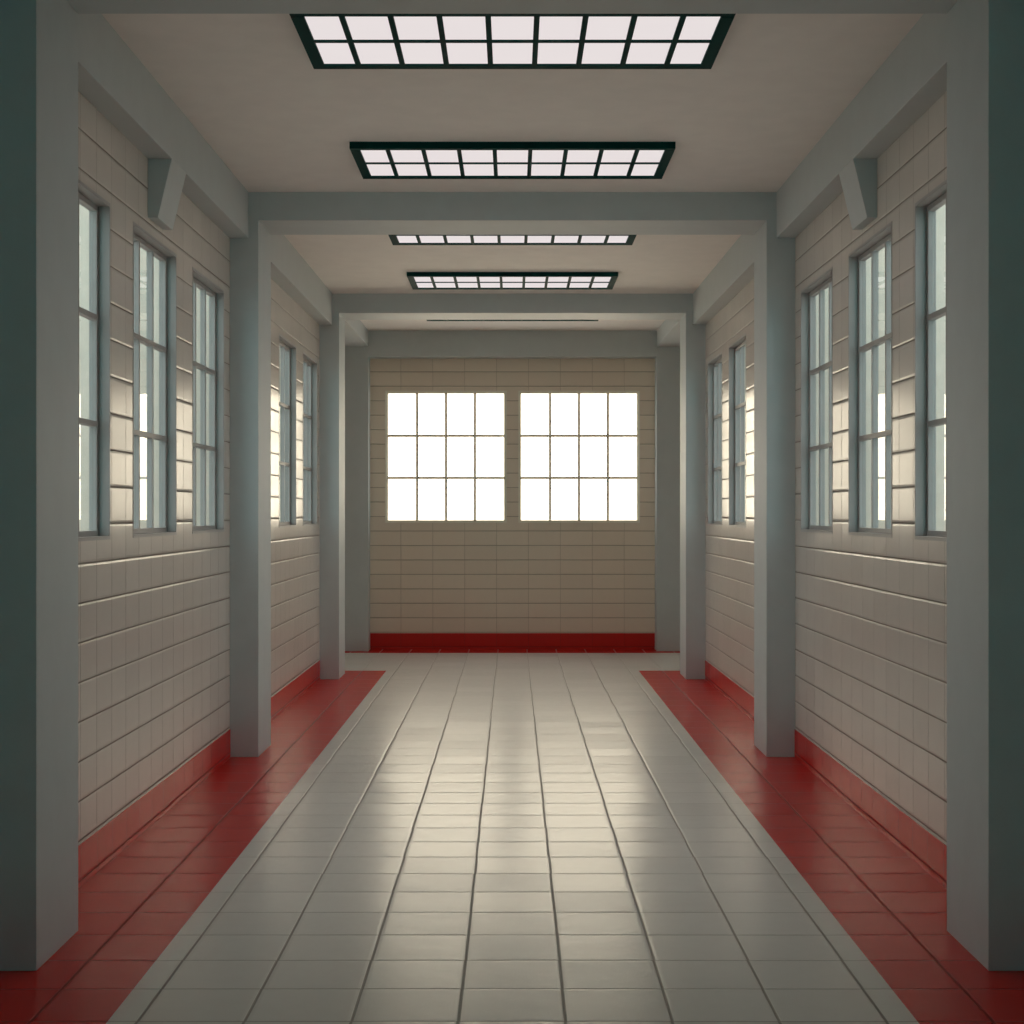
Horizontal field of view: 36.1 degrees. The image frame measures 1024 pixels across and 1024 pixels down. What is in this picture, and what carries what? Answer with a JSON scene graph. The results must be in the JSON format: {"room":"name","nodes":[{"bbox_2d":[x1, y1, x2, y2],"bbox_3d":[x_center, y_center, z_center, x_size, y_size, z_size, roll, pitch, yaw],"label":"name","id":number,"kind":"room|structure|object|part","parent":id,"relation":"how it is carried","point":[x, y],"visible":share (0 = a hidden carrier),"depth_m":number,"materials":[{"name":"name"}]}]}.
{"room":"school corridor","nodes":[
{"label":"school corridor","id":0,"kind":"room"},
{"bbox_2d":[79,204,279,530],"bbox_3d":[-4.774,-1.160,15.228,5.173,5.520,0.200,0,0,0],"label":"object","id":1,"kind":"structure","parent":0,"point":[83,212],"depth_m":15.13,"materials":[{"name":"glass"}]},
{"bbox_2d":[78,91,319,845],"bbox_3d":[-1.890,-0.245,6.320,0.086,3.690,17.440,0,0,0],"label":"wall","id":2,"kind":"structure","parent":0,"point":[154,612],"depth_m":8.32,"materials":[{"name":"tile"}]},
{"bbox_2d":[78,179,109,541],"bbox_3d":[-1.892,-0.644,6.717,0.094,1.540,0.992,0,0,0],"label":"window","id":3,"kind":"structure","parent":2,"relation":"in","point":[98,315],"depth_m":7.17,"materials":[{"name":"grey paint"}]},
{"bbox_3d":[-1.914,-0.644,6.717,0.035,1.508,0.960,0,0,0],"label":"frame","id":4,"kind":"part","parent":3,"relation":"part of","materials":[{"name":"grey paint"}]},
{"bbox_2d":[133,221,176,537],"bbox_3d":[-1.892,-0.644,8.141,0.094,1.540,0.992,0,0,0],"label":"window","id":5,"kind":"structure","parent":2,"relation":"in","point":[167,346],"depth_m":8.31,"materials":[{"name":"grey paint"}]},
{"bbox_2d":[148,159,185,229],"bbox_3d":[-1.786,-1.640,8.133,0.122,0.298,0.349,0,0,0],"label":"bracket","id":6,"kind":"object","parent":2,"relation":"attached to","point":[166,179],"visible":1,"depth_m":7.98,"materials":[{"name":"white paint"}]},
{"bbox_2d":[78,660,319,888],"bbox_3d":[-1.844,1.510,8.130,0.005,0.181,13.819,0,0,0],"label":"baseboard","id":7,"kind":"structure","parent":2,"relation":"attached to","point":[104,845],"depth_m":8.22,"materials":[{"name":"red tile"}]},
{"bbox_2d":[192,267,223,533],"bbox_3d":[-1.892,-0.644,9.565,0.094,1.540,0.992,0,0,0],"label":"window","id":8,"kind":"structure","parent":2,"relation":"in","point":[215,370],"depth_m":10.02,"materials":[{"name":"grey paint"}]},
{"bbox_3d":[-1.914,-0.644,9.565,0.035,1.508,0.960,0,0,0],"label":"frame","id":9,"kind":"part","parent":8,"relation":"part of","materials":[{"name":"grey paint"}]},
{"bbox_2d":[279,333,295,527],"bbox_3d":[-1.892,-0.644,12.925,0.094,1.540,0.992,0,0,0],"label":"window","id":10,"kind":"structure","parent":2,"relation":"in","point":[287,403],"depth_m":13.38,"materials":[{"name":"grey paint"}]},
{"bbox_3d":[-1.914,-0.644,12.925,0.035,1.508,0.960,0,0,0],"label":"frame","id":11,"kind":"part","parent":10,"relation":"part of","materials":[{"name":"grey paint"}]},
{"bbox_2d":[303,352,316,525],"bbox_3d":[-1.892,-0.644,14.349,0.094,1.540,0.992,0,0,0],"label":"window","id":12,"kind":"structure","parent":2,"relation":"in","point":[309,364],"depth_m":14.80,"materials":[{"name":"grey paint"}]},
{"bbox_3d":[-1.914,-0.644,14.349,0.035,1.508,0.960,0,0,0],"label":"frame","id":13,"kind":"part","parent":12,"relation":"part of","materials":[{"name":"grey paint"}]},
{"bbox_2d":[0,649,1023,1023],"bbox_3d":[0.000,1.680,7.968,14.720,0.160,20.736,0,0,0],"label":"floor","id":14,"kind":"structure","parent":0,"point":[420,836],"depth_m":6.77,"materials":[{"name":"white tile"}]},
{"bbox_2d":[0,0,77,970],"bbox_3d":[-1.753,-0.245,5.744,0.187,3.690,0.528,0,0,0],"label":"column","id":15,"kind":"structure","parent":14,"relation":"on","point":[39,38],"depth_m":5.48,"materials":[{"name":"white paint"}]},
{"bbox_2d":[230,192,270,756],"bbox_3d":[-1.753,-0.245,10.531,0.187,3.690,0.528,0,0,0],"label":"column","id":16,"kind":"structure","parent":14,"relation":"on","point":[250,257],"depth_m":10.27,"materials":[{"name":"white paint"}]},
{"bbox_2d":[320,294,344,678],"bbox_3d":[-1.923,-0.245,15.304,0.528,3.690,0.528,0,0,0],"label":"column","id":17,"kind":"structure","parent":14,"relation":"on","point":[332,337],"depth_m":15.04,"materials":[{"name":"white paint"}]},
{"bbox_2d":[345,347,369,650],"bbox_3d":[-1.923,-0.245,18.216,0.528,3.690,0.240,0,0,0],"label":"column","id":18,"kind":"structure","parent":14,"relation":"on","point":[357,361],"depth_m":18.10,"materials":[{"name":"white paint"}]},
{"bbox_2d":[655,347,679,650],"bbox_3d":[1.923,-0.245,18.216,0.528,3.690,0.240,0,0,0],"label":"column","id":19,"kind":"structure","parent":14,"relation":"on","point":[667,361],"depth_m":18.10,"materials":[{"name":"white paint"}]},
{"bbox_2d":[680,294,704,678],"bbox_3d":[1.923,-0.245,15.304,0.528,3.690,0.528,0,0,0],"label":"column","id":20,"kind":"structure","parent":14,"relation":"on","point":[692,337],"depth_m":15.04,"materials":[{"name":"white paint"}]},
{"bbox_2d":[754,192,794,756],"bbox_3d":[1.753,-0.245,10.531,0.187,3.690,0.528,0,0,0],"label":"column","id":21,"kind":"structure","parent":14,"relation":"on","point":[774,257],"depth_m":10.27,"materials":[{"name":"white paint"}]},
{"bbox_2d":[947,0,1023,970],"bbox_3d":[1.753,-0.245,5.744,0.187,3.690,0.528,0,0,0],"label":"column","id":22,"kind":"structure","parent":14,"relation":"on","point":[985,38],"depth_m":5.49,"materials":[{"name":"white paint"}]},
{"bbox_2d":[102,14,922,330],"bbox_3d":[0.000,-2.170,7.968,15.120,0.160,21.136,0,0,0],"label":"ceiling","id":23,"kind":"structure","parent":0,"point":[248,84],"depth_m":8.30,"materials":[{"name":"paint"}]},
{"bbox_2d":[78,14,247,237],"bbox_3d":[-1.785,-1.939,8.138,0.122,0.301,4.259,0,0,0],"label":"beam","id":24,"kind":"structure","parent":23,"relation":"attached to","point":[111,77],"depth_m":7.57,"materials":[{"name":"white paint"}]},
{"bbox_2d":[271,235,331,324],"bbox_3d":[-1.785,-1.939,12.918,0.122,0.301,4.245,0,0,0],"label":"beam","id":25,"kind":"structure","parent":23,"relation":"attached to","point":[290,271],"depth_m":12.85,"materials":[{"name":"white paint"}]},
{"bbox_2d":[345,320,367,346],"bbox_3d":[-1.923,-1.997,16.832,0.528,0.186,2.528,0,0,0],"label":"beam","id":26,"kind":"structure","parent":23,"relation":"attached to","point":[356,333],"depth_m":17.25,"materials":[{"name":"white paint"}]},
{"bbox_2d":[289,14,735,68],"bbox_3d":[0.000,-2.071,6.875,1.840,0.038,0.818,0,0,0],"label":"recessed light","id":27,"kind":"object","parent":23,"relation":"in","point":[330,41],"visible":0.88,"depth_m":6.87,"materials":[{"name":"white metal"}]},
{"bbox_2d":[259,192,765,234],"bbox_3d":[0.000,-1.997,10.531,3.318,0.186,0.528,0,0,0],"label":"cross beam","id":28,"kind":"structure","parent":23,"relation":"attached to","point":[280,213],"depth_m":10.27,"materials":[{"name":"white paint"}]},
{"bbox_2d":[67,0,957,13],"bbox_3d":[0.000,-1.997,5.744,3.318,0.186,0.528,0,0,0],"label":"cross beam","id":29,"kind":"structure","parent":23,"relation":"attached to","point":[81,6],"depth_m":5.92,"materials":[{"name":"white paint"}]},
{"bbox_2d":[349,142,675,178],"bbox_3d":[0.000,-2.071,9.280,1.840,0.038,0.818,0,0,0],"label":"recessed light","id":30,"kind":"object","parent":23,"relation":"in","point":[374,160],"visible":1,"depth_m":9.22,"materials":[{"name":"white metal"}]},
{"bbox_2d":[361,150,663,175],"bbox_3d":[0.000,-2.075,9.275,1.731,0.026,0.718,0,0,0],"label":"diffuser","id":31,"kind":"object","parent":30,"relation":"attached to","point":[373,162],"depth_m":9.27,"materials":[{"name":"white plastic"}]},
{"bbox_2d":[339,294,685,319],"bbox_3d":[0.000,-1.997,15.304,3.318,0.186,0.528,0,0,0],"label":"cross beam","id":32,"kind":"structure","parent":23,"relation":"attached to","point":[351,306],"depth_m":15.04,"materials":[{"name":"white paint"}]},
{"bbox_2d":[407,272,617,289],"bbox_3d":[0.000,-2.071,14.090,1.840,0.038,0.818,0,0,0],"label":"recessed light","id":33,"kind":"object","parent":23,"relation":"in","point":[418,280],"visible":1,"depth_m":14.00,"materials":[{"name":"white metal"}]},
{"bbox_2d":[414,277,610,287],"bbox_3d":[0.000,-2.075,14.085,1.731,0.026,0.718,0,0,0],"label":"diffuser","id":34,"kind":"object","parent":33,"relation":"attached to","point":[419,282],"depth_m":14.08,"materials":[{"name":"white plastic"}]},
{"bbox_2d":[389,235,635,244],"bbox_3d":[0.000,-2.071,11.685,1.840,0.038,0.818,0,0,0],"label":"recessed light","id":35,"kind":"object","parent":23,"relation":"in","point":[395,239],"visible":0.41,"depth_m":11.89,"materials":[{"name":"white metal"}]},
{"bbox_2d":[397,236,627,242],"bbox_3d":[0.000,-2.075,11.680,1.731,0.026,0.718,0,0,0],"label":"diffuser","id":36,"kind":"object","parent":35,"relation":"attached to","point":[400,239],"depth_m":11.89,"materials":[{"name":"white plastic"}]},
{"bbox_2d":[427,320,597,320],"bbox_3d":[0.000,-2.071,16.494,1.840,0.038,0.818,0,0,0],"label":"recessed light","id":37,"kind":"object","parent":23,"relation":"in","point":[427,320],"visible":0.05,"depth_m":16.85,"materials":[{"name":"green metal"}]},
{"bbox_2d":[368,330,656,358],"bbox_3d":[0.000,-1.939,18.216,3.318,0.301,0.240,0,0,0],"label":"cross beam","id":38,"kind":"structure","parent":23,"relation":"attached to","point":[382,344],"depth_m":18.10,"materials":[{"name":"white paint"}]},
{"bbox_2d":[657,320,679,346],"bbox_3d":[1.923,-1.997,16.832,0.528,0.186,2.528,0,0,0],"label":"beam","id":39,"kind":"structure","parent":23,"relation":"attached to","point":[668,333],"depth_m":17.25,"materials":[{"name":"white paint"}]},
{"bbox_2d":[693,235,753,324],"bbox_3d":[1.785,-1.939,12.918,0.122,0.301,4.245,0,0,0],"label":"beam","id":40,"kind":"structure","parent":23,"relation":"attached to","point":[734,271],"depth_m":12.85,"materials":[{"name":"white paint"}]},
{"bbox_2d":[777,14,946,237],"bbox_3d":[1.785,-1.939,8.138,0.122,0.301,4.259,0,0,0],"label":"beam","id":41,"kind":"structure","parent":23,"relation":"attached to","point":[913,77],"depth_m":7.57,"materials":[{"name":"white paint"}]},
{"bbox_2d":[370,359,654,632],"bbox_3d":[0.000,-0.245,18.436,14.720,3.690,0.200,0,0,0],"label":"wall","id":42,"kind":"structure","parent":0,"point":[512,576],"depth_m":18.34,"materials":[{"name":"tile"}]},
{"bbox_2d":[385,391,506,522],"bbox_3d":[-0.777,-0.644,18.438,1.417,1.540,0.208,0,0,0],"label":"window","id":43,"kind":"structure","parent":42,"relation":"in","point":[386,392],"depth_m":18.37,"materials":[{"name":"beige paint"}]},
{"bbox_2d":[370,633,654,648],"bbox_3d":[0.000,1.506,18.334,3.318,0.187,0.005,0,0,0],"label":"baseboard","id":44,"kind":"structure","parent":42,"relation":"attached to","point":[377,640],"depth_m":18.33,"materials":[{"name":"red tile"}]},
{"bbox_2d":[518,391,639,522],"bbox_3d":[0.777,-0.644,18.438,1.417,1.540,0.208,0,0,0],"label":"window","id":45,"kind":"structure","parent":42,"relation":"in","point":[519,392],"depth_m":18.37,"materials":[{"name":"beige paint"}]},
{"bbox_2d":[705,91,946,845],"bbox_3d":[1.890,-0.245,6.320,0.086,3.690,17.440,0,0,0],"label":"wall","id":46,"kind":"structure","parent":0,"point":[871,612],"depth_m":8.34,"materials":[{"name":"tile"}]},
{"bbox_2d":[708,352,721,525],"bbox_3d":[1.892,-0.644,14.349,0.094,1.540,0.992,0,0,0],"label":"window","id":47,"kind":"structure","parent":46,"relation":"in","point":[715,364],"depth_m":14.80,"materials":[{"name":"grey paint"}]},
{"bbox_3d":[1.914,-0.644,14.349,0.035,1.508,0.960,0,0,0],"label":"frame","id":48,"kind":"part","parent":47,"relation":"part of","materials":[{"name":"grey paint"}]},
{"bbox_2d":[729,333,745,527],"bbox_3d":[1.892,-0.644,12.925,0.094,1.540,0.992,0,0,0],"label":"window","id":49,"kind":"structure","parent":46,"relation":"in","point":[737,403],"depth_m":13.38,"materials":[{"name":"grey paint"}]},
{"bbox_3d":[1.914,-0.644,12.925,0.035,1.508,0.960,0,0,0],"label":"frame","id":50,"kind":"part","parent":49,"relation":"part of","materials":[{"name":"grey paint"}]},
{"bbox_2d":[801,267,832,533],"bbox_3d":[1.892,-0.644,9.565,0.094,1.540,0.992,0,0,0],"label":"window","id":51,"kind":"structure","parent":46,"relation":"in","point":[809,370],"depth_m":10.02,"materials":[{"name":"grey paint"}]},
{"bbox_3d":[1.914,-0.644,9.565,0.035,1.508,0.960,0,0,0],"label":"frame","id":52,"kind":"part","parent":51,"relation":"part of","materials":[{"name":"grey paint"}]},
{"bbox_2d":[705,660,946,888],"bbox_3d":[1.844,1.510,8.130,0.005,0.181,13.819,0,0,0],"label":"baseboard","id":53,"kind":"structure","parent":46,"relation":"attached to","point":[920,845],"depth_m":8.25,"materials":[{"name":"red tile"}]},
{"bbox_2d":[839,159,876,229],"bbox_3d":[1.786,-1.640,8.133,0.122,0.298,0.349,0,0,0],"label":"bracket","id":54,"kind":"object","parent":46,"relation":"attached to","point":[858,179],"visible":1,"depth_m":7.98,"materials":[{"name":"white paint"}]},
{"bbox_2d":[848,221,891,537],"bbox_3d":[1.892,-0.644,8.141,0.094,1.540,0.992,0,0,0],"label":"window","id":55,"kind":"structure","parent":46,"relation":"in","point":[857,346],"depth_m":8.52,"materials":[{"name":"grey paint"}]},
{"bbox_2d":[915,179,946,541],"bbox_3d":[1.892,-0.644,6.717,0.094,1.540,0.992,0,0,0],"label":"window","id":56,"kind":"structure","parent":46,"relation":"in","point":[926,315],"depth_m":7.18,"materials":[{"name":"grey paint"}]},
{"bbox_3d":[1.914,-0.644,6.717,0.035,1.508,0.960,0,0,0],"label":"frame","id":57,"kind":"part","parent":56,"relation":"part of","materials":[{"name":"grey paint"}]},
{"bbox_2d":[745,204,945,530],"bbox_3d":[4.774,-1.160,15.228,5.173,5.520,0.200,0,0,0],"label":"window panes","id":58,"kind":"structure","parent":0,"point":[941,212],"depth_m":15.13,"materials":[{"name":"glass"}]}
]}

